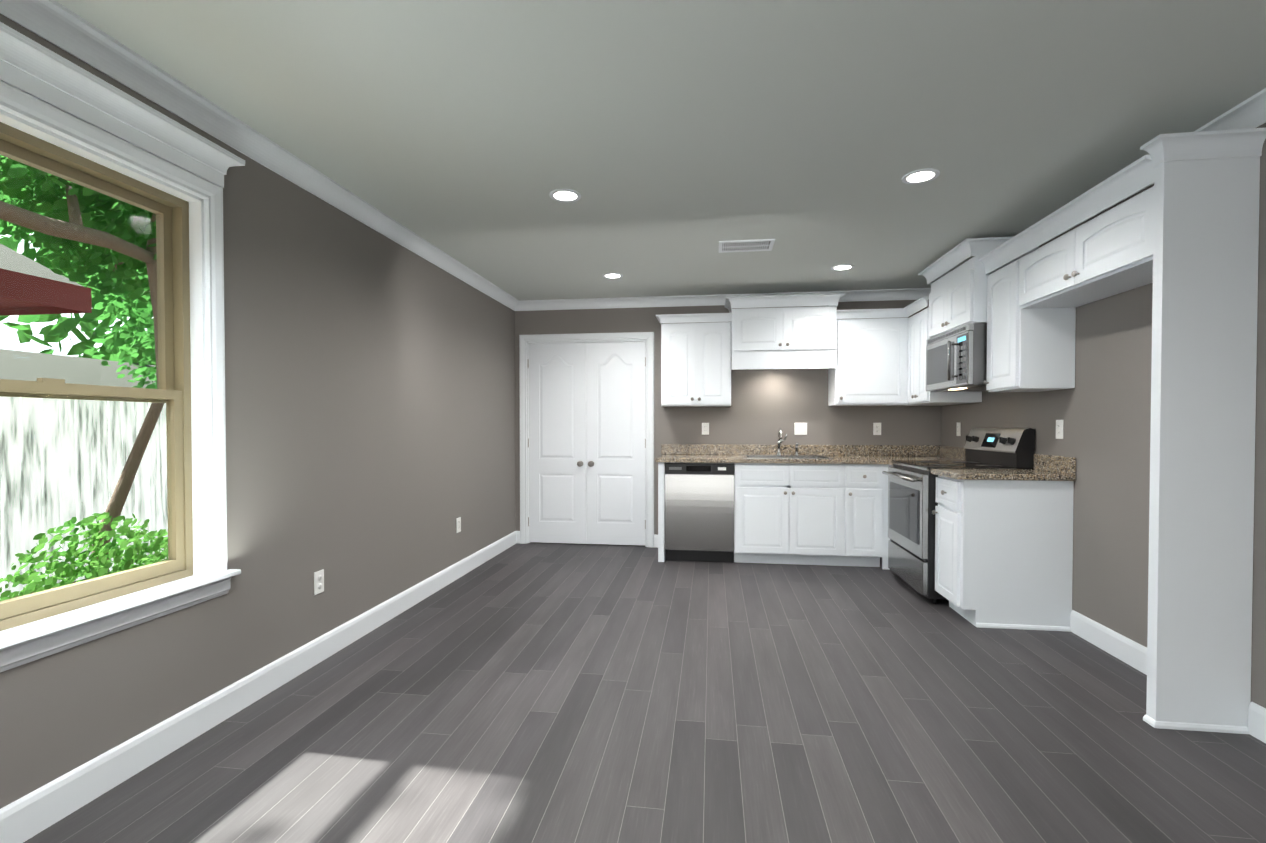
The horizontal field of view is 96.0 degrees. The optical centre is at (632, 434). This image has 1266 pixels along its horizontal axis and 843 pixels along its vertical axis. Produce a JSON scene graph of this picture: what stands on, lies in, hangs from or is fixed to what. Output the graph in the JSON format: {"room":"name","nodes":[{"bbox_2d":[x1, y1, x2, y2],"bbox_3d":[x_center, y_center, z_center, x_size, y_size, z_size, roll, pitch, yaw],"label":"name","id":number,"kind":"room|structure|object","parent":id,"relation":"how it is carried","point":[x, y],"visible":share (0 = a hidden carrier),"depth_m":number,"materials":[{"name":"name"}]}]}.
{"room":"kitchen","nodes":[
{"label":"kitchen","id":0,"kind":"room"},
{"bbox_2d":[0,14,514,808],"bbox_3d":[-1.816,-0.018,1.827,0.150,2.500,8.300,0,1,8],"label":"wall","id":1,"kind":"structure","parent":0,"point":[370,414],"depth_m":2.82,"materials":[{"name":"grey paint"}]},
{"bbox_2d":[0,22,244,671],"bbox_3d":[-1.778,-0.226,1.775,0.207,1.778,1.203,0,1,8],"label":"window unit","id":2,"kind":"structure","parent":1,"relation":"in","point":[173,390],"depth_m":2.04,"materials":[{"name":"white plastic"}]},
{"bbox_2d":[0,531,519,842],"bbox_3d":[-1.727,1.109,1.832,0.030,0.125,8.000,0,1,8],"label":"baseboard","id":3,"kind":"structure","parent":1,"relation":"attached to","point":[34,813],"depth_m":2.17,"materials":[{"name":"white wood"}]},
{"bbox_2d":[0,0,519,310],"bbox_3d":[-1.706,-1.224,1.792,0.072,0.088,8.000,0,1,8],"label":"crown molding","id":4,"kind":"structure","parent":1,"relation":"attached to","point":[54,22],"depth_m":2.20,"materials":[{"name":"white wood"}]},
{"bbox_2d":[314,569,323,594],"bbox_3d":[-1.591,0.750,2.888,0.008,0.115,0.070,0,1,8],"label":"electrical outlet","id":5,"kind":"object","parent":1,"relation":"attached to","point":[318,582],"visible":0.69,"depth_m":2.88,"materials":[{"name":"white plastic"}]},
{"bbox_2d":[456,517,460,532],"bbox_3d":[-1.371,0.714,4.483,0.008,0.115,0.070,0,1,8],"label":"electrical outlet","id":6,"kind":"object","parent":1,"relation":"attached to","point":[458,524],"visible":1,"depth_m":4.47,"materials":[{"name":"white plastic"}]},
{"bbox_2d":[23,542,1265,842],"bbox_3d":[0.270,1.206,1.559,4.060,0.060,8.300,0,1,8],"label":"floor","id":7,"kind":"structure","parent":0,"point":[535,692],"depth_m":2.21,"materials":[{"name":"grey wood"}]},
{"bbox_2d":[665,462,733,562],"bbox_3d":[0.613,0.681,5.221,0.602,0.872,0.595,0,1,8],"label":"dishwasher","id":8,"kind":"object","parent":7,"relation":"on","point":[699,512],"visible":0.96,"depth_m":4.94,"materials":[{"name":"silver metal"}]},
{"bbox_2d":[734,463,845,565],"bbox_3d":[1.360,0.681,5.123,0.903,0.876,0.616,0,1,8],"label":"base cabinet","id":9,"kind":"object","parent":7,"relation":"on","point":[784,513],"depth_m":4.82,"materials":[{"name":"white wood"}]},
{"bbox_2d":[846,464,889,569],"bbox_3d":[1.998,0.682,5.036,0.384,0.876,0.616,0,1,8],"label":"base cabinet","id":10,"kind":"object","parent":7,"relation":"on","point":[867,538],"depth_m":4.74,"materials":[{"name":"white wood"}]},
{"bbox_2d":[655,444,886,463],"bbox_3d":[1.505,0.174,5.070,2.571,0.137,0.670,0,1,8],"label":"countertop","id":11,"kind":"structure","parent":10,"relation":"on","point":[680,453],"depth_m":5.32,"materials":[{"name":"stone"}]},
{"bbox_2d":[776,428,798,455],"bbox_3d":[1.422,0.070,5.216,0.206,0.259,0.210,0,1,8],"label":"faucet","id":12,"kind":"object","parent":11,"relation":"on","point":[779,441],"visible":1,"depth_m":5.28,"materials":[{"name":"silver metal"}]},
{"bbox_2d":[742,455,833,458],"bbox_3d":[1.360,0.298,5.099,0.744,0.198,0.534,0,1,8],"label":"sink","id":13,"kind":"object","parent":11,"relation":"in","point":[786,456],"visible":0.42,"depth_m":5.25,"materials":[{"name":"silver metal"}]},
{"bbox_2d":[887,445,965,464],"bbox_3d":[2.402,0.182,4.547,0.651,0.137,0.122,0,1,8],"label":"countertop","id":14,"kind":"structure","parent":10,"relation":"on","point":[894,452],"depth_m":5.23,"materials":[{"name":"stone"}]},
{"bbox_2d":[882,428,1034,603],"bbox_3d":[2.288,0.545,4.122,0.741,1.180,0.756,0,1,8],"label":"range","id":15,"kind":"object","parent":7,"relation":"on","point":[912,503],"visible":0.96,"depth_m":3.95,"materials":[{"name":"silver metal"}]},
{"bbox_2d":[932,475,1073,631],"bbox_3d":[2.279,0.706,3.542,0.616,0.876,0.397,0,1,8],"label":"base cabinet","id":16,"kind":"object","parent":7,"relation":"on","point":[1003,554],"depth_m":3.36,"materials":[{"name":"white wood"}]},
{"bbox_2d":[927,452,1075,480],"bbox_3d":[2.264,0.199,3.530,0.646,0.137,0.406,0,1,8],"label":"countertop","id":17,"kind":"structure","parent":16,"relation":"on","point":[1053,468],"depth_m":3.44,"materials":[{"name":"stone"}]},
{"bbox_2d":[1140,128,1265,733],"bbox_3d":[2.218,0.006,2.229,0.382,2.319,0.102,0,1,8],"label":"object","id":18,"kind":"object","parent":7,"relation":"on","point":[1204,358],"visible":1,"depth_m":2.23,"materials":[{"name":"white"}]},
{"bbox_2d":[55,0,1265,300],"bbox_3d":[0.270,-1.303,1.518,4.360,0.080,8.300,0,1,8],"label":"ceiling","id":19,"kind":"structure","parent":0,"point":[673,142],"depth_m":2.25,"materials":[{"name":"grey paint"}]},
{"bbox_2d":[549,189,580,201],"bbox_3d":[-0.365,-1.285,3.070,0.170,0.006,0.170,0,1,8],"label":"recessed light","id":20,"kind":"object","parent":19,"relation":"in","point":[564,195],"visible":1,"depth_m":3.07,"materials":[{"name":"white"}]},
{"bbox_2d":[602,273,622,278],"bbox_3d":[-0.168,-1.312,4.718,0.170,0.006,0.170,0,1,8],"label":"recessed light","id":21,"kind":"object","parent":19,"relation":"in","point":[612,275],"visible":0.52,"depth_m":4.71,"materials":[{"name":"white"}]},
{"bbox_2d":[719,239,774,252],"bbox_3d":[0.779,-1.298,3.932,0.370,0.008,0.240,0,1,8],"label":"ceiling vent","id":22,"kind":"object","parent":19,"relation":"in","point":[746,245],"visible":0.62,"depth_m":3.92,"materials":[{"name":"white metal"}]},
{"bbox_2d":[831,264,853,270],"bbox_3d":[1.645,-1.308,4.468,0.170,0.006,0.170,0,1,8],"label":"recessed light","id":23,"kind":"object","parent":19,"relation":"in","point":[841,267],"visible":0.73,"depth_m":4.47,"materials":[{"name":"white"}]},
{"bbox_2d":[902,168,939,183],"bbox_3d":[1.430,-1.281,2.833,0.170,0.006,0.170,0,1,8],"label":"recessed light","id":24,"kind":"object","parent":19,"relation":"in","point":[919,176],"visible":1,"depth_m":2.83,"materials":[{"name":"white"}]},
{"bbox_2d":[515,299,940,534],"bbox_3d":[0.826,-0.079,5.576,4.060,2.500,0.150,0,1,8],"label":"wall","id":25,"kind":"structure","parent":0,"point":[765,406],"depth_m":5.45,"materials":[{"name":"grey paint"}]},
{"bbox_2d":[528,343,585,543],"bbox_3d":[-0.768,0.093,5.712,0.598,2.008,0.101,0,1,8],"label":"closet door","id":26,"kind":"structure","parent":25,"relation":"in","point":[557,437],"depth_m":5.73,"materials":[{"name":"white wood"}]},
{"bbox_2d":[519,332,653,547],"bbox_3d":[-0.461,0.054,5.734,1.365,2.110,0.151,0,1,8],"label":"door frame","id":27,"kind":"structure","parent":25,"relation":"attached to","point":[647,338],"depth_m":5.65,"materials":[{"name":"white wood"}]},
{"bbox_2d":[586,342,645,544],"bbox_3d":[-0.172,0.094,5.630,0.598,2.008,0.101,0,1,8],"label":"closet door","id":28,"kind":"structure","parent":25,"relation":"in","point":[615,443],"depth_m":5.65,"materials":[{"name":"white wood"}]},
{"bbox_2d":[656,313,731,406],"bbox_3d":[0.570,-0.678,5.337,0.685,0.829,0.368,0,1,8],"label":"upper cabinet","id":29,"kind":"object","parent":25,"relation":"attached to","point":[695,368],"depth_m":5.20,"materials":[{"name":"white wood"}]},
{"bbox_2d":[702,423,708,434],"bbox_3d":[0.701,-0.053,5.512,0.070,0.115,0.010,0,1,8],"label":"outlet","id":30,"kind":"object","parent":25,"relation":"attached to","point":[705,428],"visible":1,"depth_m":5.51,"materials":[{"name":"white plastic"}]},
{"bbox_2d":[520,288,930,310],"bbox_3d":[0.806,-1.283,5.447,3.870,0.088,0.072,0,1,8],"label":"crown molding","id":31,"kind":"structure","parent":25,"relation":"attached to","point":[914,293],"depth_m":5.50,"materials":[{"name":"white wood"}]},
{"bbox_2d":[724,293,847,358],"bbox_3d":[1.356,-0.979,5.196,1.018,0.488,0.422,0,1,8],"label":"upper cabinet","id":32,"kind":"object","parent":25,"relation":"attached to","point":[790,331],"depth_m":5.04,"materials":[{"name":"white wood"}]},
{"bbox_2d":[794,423,806,434],"bbox_3d":[1.587,-0.051,5.386,0.116,0.115,0.017,0,1,8],"label":"light switch","id":33,"kind":"object","parent":25,"relation":"attached to","point":[800,428],"visible":1,"depth_m":5.39,"materials":[{"name":"white plastic"}]},
{"bbox_2d":[828,315,907,405],"bbox_3d":[2.118,-0.639,5.147,0.615,0.757,0.322,0,1,8],"label":"upper cabinet","id":34,"kind":"object","parent":25,"relation":"attached to","point":[871,371],"depth_m":4.99,"materials":[{"name":"white wood"}]},
{"bbox_2d":[873,423,880,434],"bbox_3d":[2.271,-0.049,5.296,0.070,0.115,0.008,0,1,8],"label":"electrical outlet","id":35,"kind":"object","parent":25,"relation":"attached to","point":[876,428],"visible":1,"depth_m":5.29,"materials":[{"name":"white plastic"}]},
{"bbox_2d":[941,123,1265,707],"bbox_3d":[2.355,-0.009,1.252,0.150,2.500,8.300,0,1,8],"label":"wall","id":36,"kind":"structure","parent":0,"point":[1102,409],"depth_m":2.98,"materials":[{"name":"grey paint"}]},
{"bbox_2d":[904,311,981,405],"bbox_3d":[2.548,-0.631,4.687,0.402,0.757,0.470,0,1,8],"label":"upper cabinet","id":37,"kind":"object","parent":36,"relation":"attached to","point":[915,393],"depth_m":4.69,"materials":[{"name":"white wood"}]},
{"bbox_2d":[956,422,960,435],"bbox_3d":[2.769,-0.042,4.849,0.010,0.115,0.070,0,1,8],"label":"electrical outlet","id":38,"kind":"object","parent":36,"relation":"attached to","point":[958,432],"visible":1,"depth_m":4.84,"materials":[{"name":"white plastic"}]},
{"bbox_2d":[916,231,1047,342],"bbox_3d":[2.437,-1.004,4.077,0.458,0.533,0.864,0,1,8],"label":"upper cabinet","id":39,"kind":"object","parent":36,"relation":"attached to","point":[958,297],"depth_m":3.85,"materials":[{"name":"white wood"}]},
{"bbox_2d":[926,323,988,391],"bbox_3d":[2.432,-0.528,4.085,0.466,0.410,0.748,0,1,8],"label":"over-the-range microwave","id":40,"kind":"object","parent":39,"relation":"attached to","point":[956,359],"visible":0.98,"depth_m":3.91,"materials":[{"name":"silver metal"}]},
{"bbox_2d":[980,255,1075,394],"bbox_3d":[2.431,-0.653,3.506,0.312,0.765,0.386,0,1,8],"label":"upper cabinet","id":41,"kind":"object","parent":36,"relation":"attached to","point":[1028,351],"depth_m":3.34,"materials":[{"name":"white wood"}]},
{"bbox_2d":[1056,420,1062,438],"bbox_3d":[2.575,-0.029,3.442,0.010,0.115,0.070,0,1,8],"label":"electrical outlet","id":42,"kind":"object","parent":36,"relation":"attached to","point":[1059,429],"visible":1,"depth_m":3.43,"materials":[{"name":"white plastic"}]},
{"bbox_2d":[1016,179,1153,310],"bbox_3d":[2.332,-0.874,2.786,0.312,0.300,1.058,0,1,8],"label":"upper cabinet","id":43,"kind":"object","parent":36,"relation":"attached to","point":[1022,295],"depth_m":2.74,"materials":[{"name":"white wood"}]},
{"bbox_2d":[1070,610,1146,674],"bbox_3d":[2.482,1.094,2.796,0.014,0.125,1.052,0,1,8],"label":"baseboard","id":44,"kind":"structure","parent":36,"relation":"attached to","point":[1134,654],"depth_m":2.98,"materials":[{"name":"white wood"}]},
{"bbox_2d":[1045,88,1265,242],"bbox_3d":[2.245,-1.215,1.248,0.072,0.088,8.000,0,1,8],"label":"crown molding","id":45,"kind":"structure","parent":36,"relation":"attached to","point":[1251,113],"depth_m":2.22,"materials":[{"name":"white wood"}]},
{"bbox_2d":[1248,702,1265,742],"bbox_3d":[2.065,1.143,-0.231,0.014,0.125,4.945,0,1,8],"label":"baseboard","id":46,"kind":"structure","parent":36,"relation":"attached to","point":[1256,713],"depth_m":2.18,"materials":[{"name":"white wood"}]},
{"label":"outside","id":47,"kind":"structure","parent":0,"visible":0},
{"bbox_2d":[10,559,165,598],"bbox_3d":[-20.482,1.343,12.901,39.850,0.100,60.000,0,1,8],"label":"ground","id":48,"kind":"structure","parent":47,"point":[53,587],"depth_m":5.26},
{"bbox_2d":[0,244,91,315],"bbox_3d":[-9.050,-0.699,3.999,5.222,4.269,5.590,0,1,8],"label":"carport","id":49,"kind":"object","parent":48,"relation":"on","point":[18,267],"depth_m":6.12,"materials":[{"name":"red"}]},
{"bbox_2d":[0,349,155,500],"bbox_3d":[-9.348,0.015,9.983,4.500,2.649,5.300,0,1,8],"label":"shed","id":50,"kind":"object","parent":48,"relation":"on","point":[8,362],"depth_m":8.64,"materials":[{"name":"white wood"}]},
{"bbox_2d":[0,397,167,596],"bbox_3d":[-5.073,0.420,7.754,0.070,1.908,18.040,0,1,8],"label":"fence","id":51,"kind":"object","parent":48,"relation":"on","point":[44,428],"depth_m":5.40,"materials":[{"name":"white wood"}]},
{"bbox_2d":[0,155,167,600],"bbox_3d":[-8.831,-2.817,10.782,15.339,8.311,18.859,0,1,8],"label":"trees","id":52,"kind":"object","parent":48,"relation":"on","point":[79,236],"depth_m":4.04,"materials":[{"name":"green plant"}]}
]}

